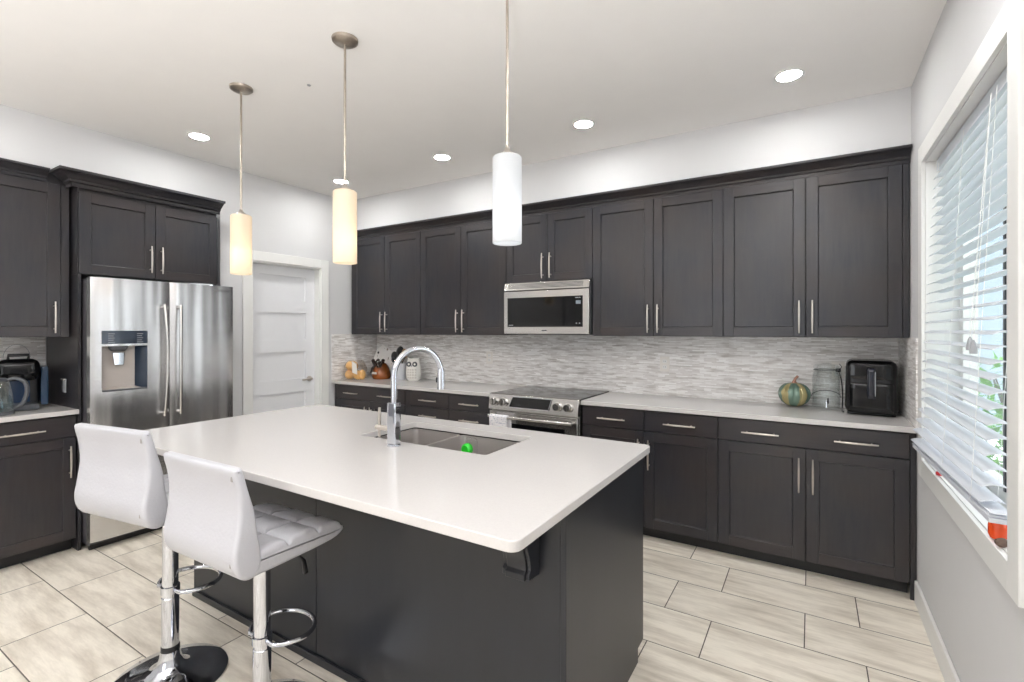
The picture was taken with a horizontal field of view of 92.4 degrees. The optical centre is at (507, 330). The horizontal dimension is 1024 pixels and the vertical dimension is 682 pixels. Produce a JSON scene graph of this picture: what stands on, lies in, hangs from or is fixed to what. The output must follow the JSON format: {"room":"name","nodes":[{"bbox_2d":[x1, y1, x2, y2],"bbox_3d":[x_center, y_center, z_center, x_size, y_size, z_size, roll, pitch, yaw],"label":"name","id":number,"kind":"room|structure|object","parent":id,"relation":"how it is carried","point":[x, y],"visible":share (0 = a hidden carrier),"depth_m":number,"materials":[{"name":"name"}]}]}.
{"room":"kitchen","nodes":[
{"label":"kitchen","id":0,"kind":"room"},
{"bbox_2d":[0,104,219,199],"bbox_3d":[-3.908,-1.178,1.999,0.490,0.350,5.090,0,0,32],"label":"wall","id":1,"kind":"structure","parent":0,"point":[26,137],"depth_m":3.34,"materials":[{"name":"paint"}]},
{"bbox_2d":[213,166,351,416],"bbox_3d":[-1.962,0.035,4.793,0.120,2.775,1.710,0,0,32],"label":"wall","id":2,"kind":"structure","parent":0,"point":[287,219],"depth_m":4.48,"materials":[{"name":"paint"}]},
{"bbox_2d":[253,263,313,413],"bbox_3d":[-2.093,0.409,4.595,0.087,2.006,0.673,0,0,32],"label":"door","id":3,"kind":"structure","parent":2,"relation":"in","point":[283,297],"depth_m":4.60,"materials":[{"name":"white paint"}]},
{"bbox_2d":[242,250,328,414],"bbox_3d":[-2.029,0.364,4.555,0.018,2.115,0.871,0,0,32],"label":"trim","id":4,"kind":"structure","parent":2,"relation":"attached to","point":[247,280],"depth_m":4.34,"materials":[{"name":"white paint"}]},
{"bbox_2d":[332,334,376,379],"bbox_3d":[-1.620,0.275,5.223,0.010,0.466,0.600,0,0,32],"label":"backsplash","id":5,"kind":"structure","parent":2,"relation":"attached to","point":[361,349],"depth_m":5.18,"materials":[{"name":"tile"}]},
{"bbox_2d":[0,528,944,681],"bbox_3d":[-1.501,1.452,1.516,5.393,0.060,7.100,0,0,32],"label":"floor","id":6,"kind":"structure","parent":0,"point":[69,615],"depth_m":2.37,"materials":[{"name":"beige tile"}]},
{"bbox_2d":[0,414,75,568],"bbox_3d":[-3.130,0.981,3.077,0.605,0.882,0.511,0,0,32],"label":"base cabinet","id":7,"kind":"object","parent":6,"relation":"on","point":[38,456],"visible":0.98,"depth_m":3.00,"materials":[{"name":"brown wood"}]},
{"bbox_2d":[0,403,78,422],"bbox_3d":[-3.149,0.523,3.084,0.617,0.030,0.534,0,0,32],"label":"countertop","id":8,"kind":"structure","parent":7,"relation":"on","point":[48,410],"depth_m":3.04,"materials":[{"name":"white stone"}]},
{"bbox_2d":[0,377,29,415],"bbox_3d":[-3.048,0.391,2.951,0.164,0.234,0.208,0,0,21],"label":"glass kettle","id":9,"kind":"object","parent":8,"relation":"on","point":[4,412],"visible":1,"depth_m":2.98,"materials":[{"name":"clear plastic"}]},
{"bbox_2d":[0,344,48,410],"bbox_3d":[-3.148,0.299,3.183,0.310,0.417,0.255,0,0,42],"label":"coffee maker","id":10,"kind":"object","parent":8,"relation":"on","point":[29,369],"visible":0.85,"depth_m":3.13,"materials":[{"name":"black plastic"}]},
{"bbox_2d":[0,402,39,410],"bbox_3d":[-3.114,0.488,3.123,0.180,0.040,0.190,0,0,42],"label":"drip tray","id":11,"kind":"object","parent":10,"relation":"on","point":[3,405],"depth_m":3.09,"materials":[{"name":"grey plastic"}]},
{"bbox_2d":[46,186,217,550],"bbox_3d":[-2.758,0.210,3.669,0.620,2.423,0.872,0,0,32],"label":"upper cabinet","id":12,"kind":"object","parent":6,"relation":"on","point":[111,235],"visible":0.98,"depth_m":3.38,"materials":[{"name":"brown wood"}]},
{"bbox_2d":[61,378,65,392],"bbox_3d":[-2.922,0.365,3.232,0.080,0.094,0.023,0,0,32],"label":"hook","id":13,"kind":"object","parent":12,"relation":"attached to","point":[64,380],"visible":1,"depth_m":3.24,"materials":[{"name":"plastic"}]},
{"bbox_2d":[0,158,225,214],"bbox_3d":[-2.675,-0.965,3.309,0.205,0.096,1.416,0,0,32],"label":"crown molding","id":14,"kind":"structure","parent":12,"relation":"attached to","point":[69,176],"depth_m":3.27,"materials":[{"name":"brown wood"}]},
{"bbox_2d":[74,423,227,681],"bbox_3d":[-1.387,0.890,2.003,0.428,1.064,0.437,0,0,23],"label":"bar stool","id":15,"kind":"object","parent":6,"relation":"on","point":[120,477],"visible":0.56,"depth_m":1.85,"materials":[{"name":"white leather"}]},
{"bbox_2d":[81,277,232,549],"bbox_3d":[-2.675,0.541,3.663,0.788,1.762,0.904,0,0,32],"label":"refrigerator","id":16,"kind":"object","parent":6,"relation":"on","point":[155,354],"visible":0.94,"depth_m":3.39,"materials":[{"name":"grey metal"}]},
{"bbox_2d":[163,451,342,681],"bbox_3d":[-0.899,0.921,1.777,0.428,1.001,0.437,0,0,30],"label":"bar stool","id":17,"kind":"object","parent":6,"relation":"on","point":[212,520],"visible":1,"depth_m":1.63,"materials":[{"name":"white leather"}]},
{"bbox_2d":[335,384,411,415],"bbox_3d":[-1.179,0.981,4.933,1.035,0.882,0.605,0,0,32],"label":"base cabinet","id":18,"kind":"object","parent":6,"relation":"on","point":[369,398],"visible":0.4,"depth_m":4.72,"materials":[{"name":"brown wood"}]},
{"bbox_2d":[332,376,522,396],"bbox_3d":[-0.796,0.523,4.717,1.943,0.030,0.611,0,0,32],"label":"countertop","id":19,"kind":"structure","parent":18,"relation":"on","point":[430,385],"depth_m":4.50,"materials":[{"name":"white stone"}]},
{"bbox_2d":[345,361,365,379],"bbox_3d":[-1.560,0.405,5.026,0.256,0.204,0.142,0,0,20],"label":"bread bag","id":20,"kind":"object","parent":19,"relation":"on","point":[352,372],"visible":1,"depth_m":4.99,"materials":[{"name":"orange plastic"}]},
{"bbox_2d":[370,359,390,378],"bbox_3d":[-1.322,0.402,5.135,0.196,0.211,0.202,0,0,32],"label":"jar","id":21,"kind":"object","parent":19,"relation":"on","point":[380,369],"visible":1,"depth_m":5.07,"materials":[{"name":"ceramic"}]},
{"bbox_2d":[374,345,393,371],"bbox_3d":[-1.316,0.335,5.343,0.383,0.348,0.056,0,0,28],"label":"serving board","id":22,"kind":"object","parent":19,"relation":"on","point":[382,352],"visible":0.56,"depth_m":5.36,"materials":[{"name":"white stone"}]},
{"bbox_2d":[391,346,407,379],"bbox_3d":[-1.081,0.337,5.042,0.272,0.342,0.129,0,0,32],"label":"utensil crock","id":23,"kind":"object","parent":19,"relation":"on","point":[401,374],"visible":0.65,"depth_m":5.01,"materials":[{"name":"grey ceramic"}]},
{"bbox_2d":[406,357,420,380],"bbox_3d":[-0.946,0.389,4.932,0.156,0.237,0.130,0,0,7],"label":"canister","id":24,"kind":"object","parent":19,"relation":"on","point":[413,367],"visible":1,"depth_m":4.88,"materials":[{"name":"white ceramic"}]},
{"bbox_2d":[192,427,642,681],"bbox_3d":[-0.559,0.981,2.374,2.188,0.883,0.939,0,0,32],"label":"kitchen island","id":25,"kind":"object","parent":6,"relation":"on","point":[390,600],"visible":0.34,"depth_m":1.80,"materials":[{"name":"brown wood"}]},
{"bbox_2d":[144,404,649,552],"bbox_3d":[-0.644,0.523,2.272,2.285,0.030,1.172,0,0,32],"label":"island countertop","id":26,"kind":"structure","parent":25,"relation":"on","point":[505,499],"depth_m":1.86,"materials":[{"name":"white stone"}]},
{"bbox_2d":[375,346,444,446],"bbox_3d":[-0.431,0.289,2.216,0.319,0.437,0.122,0,0,-20],"label":"kitchen faucet","id":27,"kind":"object","parent":26,"relation":"on","point":[393,428],"visible":1,"depth_m":2.15,"materials":[{"name":"silver metal"}]},
{"bbox_2d":[377,429,518,454],"bbox_3d":[-0.300,0.645,2.358,0.748,0.202,0.403,0,0,32],"label":"sink","id":28,"kind":"object","parent":26,"relation":"in","point":[483,446],"visible":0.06,"depth_m":2.51,"materials":[{"name":"metal"}]},
{"bbox_2d":[461,443,472,452],"bbox_3d":[-0.177,0.620,2.309,0.060,0.224,0.082,0,0,32],"label":"dish brush","id":29,"kind":"object","parent":28,"relation":"in","point":[467,447],"visible":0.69,"depth_m":2.28,"materials":[{"name":"green plastic"}]},
{"bbox_2d":[411,390,449,419],"bbox_3d":[-0.552,0.981,4.545,0.440,0.882,0.605,0,0,32],"label":"base cabinet","id":30,"kind":"object","parent":6,"relation":"on","point":[426,404],"visible":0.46,"depth_m":4.31,"materials":[{"name":"brown wood"}]},
{"bbox_2d":[449,393,490,424],"bbox_3d":[-0.172,0.981,4.310,0.454,0.882,0.605,0,0,32],"label":"base cabinet","id":31,"kind":"object","parent":6,"relation":"on","point":[463,408],"visible":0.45,"depth_m":4.09,"materials":[{"name":"brown wood"}]},
{"bbox_2d":[487,385,608,436],"bbox_3d":[0.328,0.960,3.954,0.766,0.924,0.700,0,0,32],"label":"range","id":32,"kind":"object","parent":6,"relation":"on","point":[557,410],"visible":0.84,"depth_m":3.70,"materials":[{"name":"metal"}]},
{"bbox_2d":[489,413,511,427],"bbox_3d":[-0.056,0.827,3.795,0.182,0.350,0.042,0,0,32],"label":"dish towel","id":33,"kind":"object","parent":32,"relation":"hanging from","point":[500,420],"visible":0.41,"depth_m":3.78,"materials":[{"name":"white fabric"}]},
{"bbox_2d":[497,385,608,400],"bbox_3d":[0.352,0.509,3.992,0.766,0.016,0.610,0,0,32],"label":"cooktop","id":34,"kind":"object","parent":32,"relation":"in","point":[525,393],"depth_m":3.88,"materials":[{"name":"black glass"}]},
{"bbox_2d":[583,405,647,535],"bbox_3d":[0.870,0.981,3.666,0.450,0.882,0.605,0,0,32],"label":"base cabinet","id":35,"kind":"object","parent":6,"relation":"on","point":[608,423],"visible":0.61,"depth_m":3.43,"materials":[{"name":"brown wood"}]},
{"bbox_2d":[644,410,719,551],"bbox_3d":[1.259,0.981,3.425,0.466,0.882,0.605,0,0,32],"label":"base cabinet","id":36,"kind":"object","parent":6,"relation":"on","point":[681,464],"visible":0.95,"depth_m":3.21,"materials":[{"name":"brown wood"}]},
{"bbox_2d":[718,417,916,599],"bbox_3d":[1.869,0.981,3.048,0.968,0.882,0.605,0,0,32],"label":"base cabinet","id":37,"kind":"object","parent":6,"relation":"on","point":[840,502],"visible":0.98,"depth_m":2.80,"materials":[{"name":"brown wood"}]},
{"bbox_2d":[581,392,917,433],"bbox_3d":[1.490,0.523,3.304,1.885,0.030,0.611,0,0,32],"label":"countertop","id":38,"kind":"structure","parent":37,"relation":"on","point":[779,412],"depth_m":3.11,"materials":[{"name":"white stone"}]},
{"bbox_2d":[778,375,810,405],"bbox_3d":[1.912,0.403,3.274,0.189,0.209,0.187,0,0,32],"label":"pumpkin","id":39,"kind":"object","parent":38,"relation":"on","point":[793,393],"visible":1,"depth_m":3.21,"materials":[{"name":"green ceramic"}]},
{"bbox_2d":[811,364,841,407],"bbox_3d":[2.060,0.361,3.183,0.176,0.294,0.160,0,0,-22],"label":"glass jar","id":40,"kind":"object","parent":38,"relation":"on","point":[827,401],"visible":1,"depth_m":3.12,"materials":[{"name":"clear glass"}]},
{"bbox_2d":[836,368,843,411],"bbox_3d":[2.120,0.379,3.130,0.040,0.258,0.215,0,0,32],"label":"power cord","id":41,"kind":"object","parent":38,"relation":"on","point":[836,368],"visible":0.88,"depth_m":3.20,"materials":[{"name":"black plastic"}]},
{"bbox_2d":[845,359,898,416],"bbox_3d":[2.207,0.345,2.986,0.258,0.325,0.364,0,0,35],"label":"air fryer","id":42,"kind":"object","parent":38,"relation":"on","point":[871,385],"visible":1,"depth_m":2.88,"materials":[{"name":"black plastic"}]},
{"bbox_2d":[849,368,893,413],"bbox_3d":[2.129,0.355,2.871,0.212,0.265,0.087,0,0,32],"label":"basket","id":43,"kind":"object","parent":42,"relation":"on","point":[871,390],"depth_m":2.87,"materials":[{"name":"plastic"}]},
{"bbox_2d":[0,0,946,198],"bbox_3d":[-1.501,-1.393,1.516,5.393,0.080,7.100,0,0,32],"label":"ceiling","id":44,"kind":"structure","parent":0,"point":[425,79],"depth_m":2.58,"materials":[{"name":"paint"}]},
{"bbox_2d":[187,132,210,140],"bbox_3d":[-2.151,-1.349,3.423,0.144,0.006,0.144,0,0,32],"label":"recessed light","id":45,"kind":"object","parent":44,"relation":"in","point":[195,135],"visible":1,"depth_m":3.42,"materials":[{"name":"white paint"}]},
{"bbox_2d":[229,82,252,274],"bbox_3d":[-1.487,-0.832,2.739,0.120,1.042,0.120,0,0,32],"label":"pendant lamp","id":46,"kind":"object","parent":44,"relation":"hanging from","point":[240,222],"visible":1,"depth_m":2.70,"materials":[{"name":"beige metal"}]},
{"bbox_2d":[333,179,348,183],"bbox_3d":[-1.512,-1.349,4.456,0.144,0.006,0.144,0,0,32],"label":"recessed light","id":47,"kind":"object","parent":44,"relation":"in","point":[340,181],"visible":0.84,"depth_m":4.45,"materials":[{"name":"white paint"}]},
{"bbox_2d":[331,32,357,264],"bbox_3d":[-0.757,-0.832,2.284,0.120,1.042,0.120,0,0,32],"label":"pendant lamp","id":48,"kind":"object","parent":44,"relation":"hanging from","point":[344,198],"visible":1,"depth_m":2.24,"materials":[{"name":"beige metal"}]},
{"bbox_2d":[433,154,450,160],"bbox_3d":[-0.513,-1.349,3.838,0.144,0.006,0.144,0,0,32],"label":"recessed light","id":49,"kind":"object","parent":44,"relation":"in","point":[442,157],"visible":1,"depth_m":3.84,"materials":[{"name":"white paint"}]},
{"bbox_2d":[493,0,521,245],"bbox_3d":[-0.001,-0.836,1.817,0.120,1.032,0.120,0,0,32],"label":"pendant lamp","id":50,"kind":"object","parent":44,"relation":"hanging from","point":[507,165],"visible":1,"depth_m":1.77,"materials":[{"name":"white glass"}]},
{"bbox_2d":[572,119,594,128],"bbox_3d":[0.498,-1.349,3.220,0.144,0.006,0.144,0,0,32],"label":"recessed light","id":51,"kind":"object","parent":44,"relation":"in","point":[583,123],"visible":1,"depth_m":3.21,"materials":[{"name":"white paint"}]},
{"bbox_2d":[774,68,804,82],"bbox_3d":[1.493,-1.349,2.604,0.144,0.006,0.144,0,0,32],"label":"recessed light","id":52,"kind":"object","parent":44,"relation":"in","point":[788,75],"visible":1,"depth_m":2.60,"materials":[{"name":"white paint"}]},
{"bbox_2d":[357,87,910,229],"bbox_3d":[0.391,-1.178,4.109,4.603,0.350,0.400,0,0,32],"label":"wall","id":53,"kind":"structure","parent":0,"point":[879,120],"depth_m":3.37,"materials":[{"name":"paint"}]},
{"bbox_2d":[357,144,911,239],"bbox_3d":[0.271,-0.974,3.917,4.597,0.082,0.078,0,0,32],"label":"crown molding","id":54,"kind":"structure","parent":53,"relation":"attached to","point":[896,155],"depth_m":3.33,"materials":[{"name":"brown wood"}]},
{"bbox_2d":[910,0,1023,681],"bbox_3d":[0.746,0.035,0.127,0.190,2.775,6.800,0,0,32],"label":"wall","id":55,"kind":"structure","parent":0,"point":[980,626],"depth_m":1.93,"materials":[{"name":"paint"}]},
{"bbox_2d":[898,338,917,427],"bbox_3d":[2.287,0.275,2.808,0.010,0.466,0.598,0,0,32],"label":"backsplash","id":56,"kind":"structure","parent":55,"relation":"attached to","point":[907,347],"depth_m":2.75,"materials":[{"name":"tile"}]},
{"bbox_2d":[914,580,959,681],"bbox_3d":[0.503,1.365,-0.073,0.014,0.115,6.205,0,0,32],"label":"baseboard","id":57,"kind":"structure","parent":55,"relation":"attached to","point":[944,661],"depth_m":2.15,"materials":[{"name":"white paint"}]},
{"bbox_2d":[926,42,1006,552],"bbox_3d":[1.785,-0.093,1.816,0.180,1.455,1.233,0,0,32],"label":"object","id":58,"kind":"structure","parent":55,"relation":"attached to","point":[999,64],"depth_m":2.34,"materials":[{"name":"white paint"}]},
{"bbox_2d":[988,522,1006,539],"bbox_3d":[1.485,0.600,1.486,0.045,0.060,0.045,0,0,32],"label":"jar","id":59,"kind":"object","parent":58,"relation":"on","point":[995,531],"visible":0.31,"depth_m":1.47,"materials":[{"name":"ceramic"}]},
{"bbox_2d":[918,0,1023,607],"bbox_3d":[1.702,-0.093,1.868,0.016,1.627,1.405,0,0,32],"label":"trim","id":60,"kind":"structure","parent":55,"relation":"attached to","point":[1008,568],"depth_m":1.34,"materials":[{"name":"white paint"}]},
{"bbox_2d":[994,538,1006,547],"bbox_3d":[1.435,0.618,1.427,0.029,0.025,0.031,0,0,32],"label":"stone","id":61,"kind":"object","parent":60,"relation":"on","point":[1001,542],"visible":0.86,"depth_m":1.42,"materials":[{"name":"brown stone"}]},
{"bbox_2d":[960,193,1006,504],"bbox_3d":[1.832,-0.093,1.787,0.059,1.447,1.225,0,0,32],"label":"window","id":62,"kind":"structure","parent":55,"relation":"in","point":[964,325],"depth_m":2.25,"materials":[{"name":"white paint"}]},
{"bbox_2d":[911,67,1006,524],"bbox_3d":[1.728,-0.120,1.868,0.147,1.388,1.195,0,0,32],"label":"window blind","id":63,"kind":"object","parent":62,"relation":"attached to","point":[973,166],"visible":0.88,"depth_m":1.77,"materials":[{"name":"white plastic"}]},
{"bbox_3d":[0.319,0.034,4.459,5.393,2.775,0.120,0,0,32],"label":"wall","id":64,"kind":"structure","parent":0,"visible":0},
{"bbox_2d":[352,231,421,334],"bbox_3d":[-1.141,-0.478,5.030,0.958,1.045,0.420,0,0,32],"label":"upper cabinet","id":65,"kind":"object","parent":64,"relation":"attached to","point":[386,275],"visible":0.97,"depth_m":4.85,"materials":[{"name":"brown wood"}]},
{"bbox_2d":[421,221,527,334],"bbox_3d":[-0.329,-0.478,4.527,0.953,1.045,0.420,0,0,32],"label":"upper cabinet","id":66,"kind":"object","parent":64,"relation":"attached to","point":[463,273],"visible":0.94,"depth_m":4.37,"materials":[{"name":"brown wood"}]},
{"bbox_2d":[506,207,592,283],"bbox_3d":[0.405,-0.696,4.074,0.772,0.611,0.420,0,0,32],"label":"upper cabinet","id":67,"kind":"object","parent":64,"relation":"attached to","point":[557,246],"visible":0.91,"depth_m":3.90,"materials":[{"name":"brown wood"}]},
{"bbox_2d":[504,279,592,334],"bbox_3d":[0.401,-0.175,4.064,0.754,0.420,0.434,0,0,32],"label":"microwave","id":68,"kind":"object","parent":67,"relation":"attached to","point":[565,307],"visible":0.99,"depth_m":3.86,"materials":[{"name":"grey metal"}]},
{"bbox_2d":[377,334,897,407],"bbox_3d":[0.493,0.275,4.274,4.603,0.466,0.010,0,0,32],"label":"backsplash","id":69,"kind":"structure","parent":64,"relation":"attached to","point":[754,369],"depth_m":3.85,"materials":[{"name":"tile"}]},
{"bbox_2d":[593,189,723,336],"bbox_3d":[1.123,-0.478,3.630,0.917,1.045,0.420,0,0,32],"label":"upper cabinet","id":70,"kind":"object","parent":64,"relation":"attached to","point":[658,263],"visible":1,"depth_m":3.45,"materials":[{"name":"brown wood"}]},
{"bbox_2d":[660,356,668,371],"bbox_3d":[1.220,0.264,3.814,0.072,0.116,0.007,0,0,32],"label":"wall outlet","id":71,"kind":"object","parent":64,"relation":"attached to","point":[664,361],"visible":1,"depth_m":3.81,"materials":[{"name":"white plastic"}]},
{"bbox_2d":[724,163,909,337],"bbox_3d":[1.923,-0.478,3.135,0.964,1.045,0.420,0,0,32],"label":"upper cabinet","id":72,"kind":"object","parent":64,"relation":"attached to","point":[828,255],"visible":1,"depth_m":2.97,"materials":[{"name":"brown wood"}]},
{"bbox_2d":[831,361,844,378],"bbox_3d":[2.171,0.264,3.227,0.072,0.116,0.007,0,0,32],"label":"wall outlet","id":73,"kind":"object","parent":64,"relation":"attached to","point":[834,364],"visible":0.92,"depth_m":3.23,"materials":[{"name":"white plastic"}]},
{"bbox_3d":[-4.167,0.034,2.159,0.120,2.775,5.090,0,0,32],"label":"wall","id":74,"kind":"structure","parent":0,"visible":0},
{"bbox_2d":[0,337,45,364],"bbox_3d":[-3.521,0.275,3.080,0.010,0.466,0.936,0,0,32],"label":"backsplash","id":75,"kind":"structure","parent":74,"relation":"attached to","point":[36,346],"depth_m":3.39,"materials":[{"name":"tile"}]},
{"bbox_2d":[0,173,68,336],"bbox_3d":[-3.174,-0.478,3.100,0.530,1.045,0.505,0,0,32],"label":"upper cabinet","id":76,"kind":"object","parent":74,"relation":"attached to","point":[34,214],"visible":0.99,"depth_m":3.06,"materials":[{"name":"brown wood"}]},
{"label":"outside","id":77,"kind":"structure","parent":0,"visible":0},
{"bbox_3d":[5.428,1.872,-0.417,8.327,0.100,13.000,0,0,32],"label":"ground","id":78,"kind":"structure","parent":77,"visible":0},
{"bbox_2d":[978,351,1002,475],"bbox_3d":[3.173,0.972,2.677,1.215,1.709,1.216,0,0,32],"label":"shrub","id":79,"kind":"object","parent":78,"relation":"on","point":[983,381],"visible":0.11,"depth_m":2.90,"materials":[{"name":"green plant"}]},
{"bbox_2d":[987,387,1002,457],"bbox_3d":[5.131,1.139,4.125,1.713,1.382,1.737,0,0,32],"label":"shrub","id":80,"kind":"object","parent":78,"relation":"on","point":[1001,387],"visible":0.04,"depth_m":4.60,"materials":[{"name":"green plant"}]},
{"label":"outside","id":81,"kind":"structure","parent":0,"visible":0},
{"bbox_2d":[978,209,1002,439],"bbox_3d":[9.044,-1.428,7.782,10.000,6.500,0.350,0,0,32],"label":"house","id":82,"kind":"structure","parent":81,"point":[995,324],"depth_m":8.18,"materials":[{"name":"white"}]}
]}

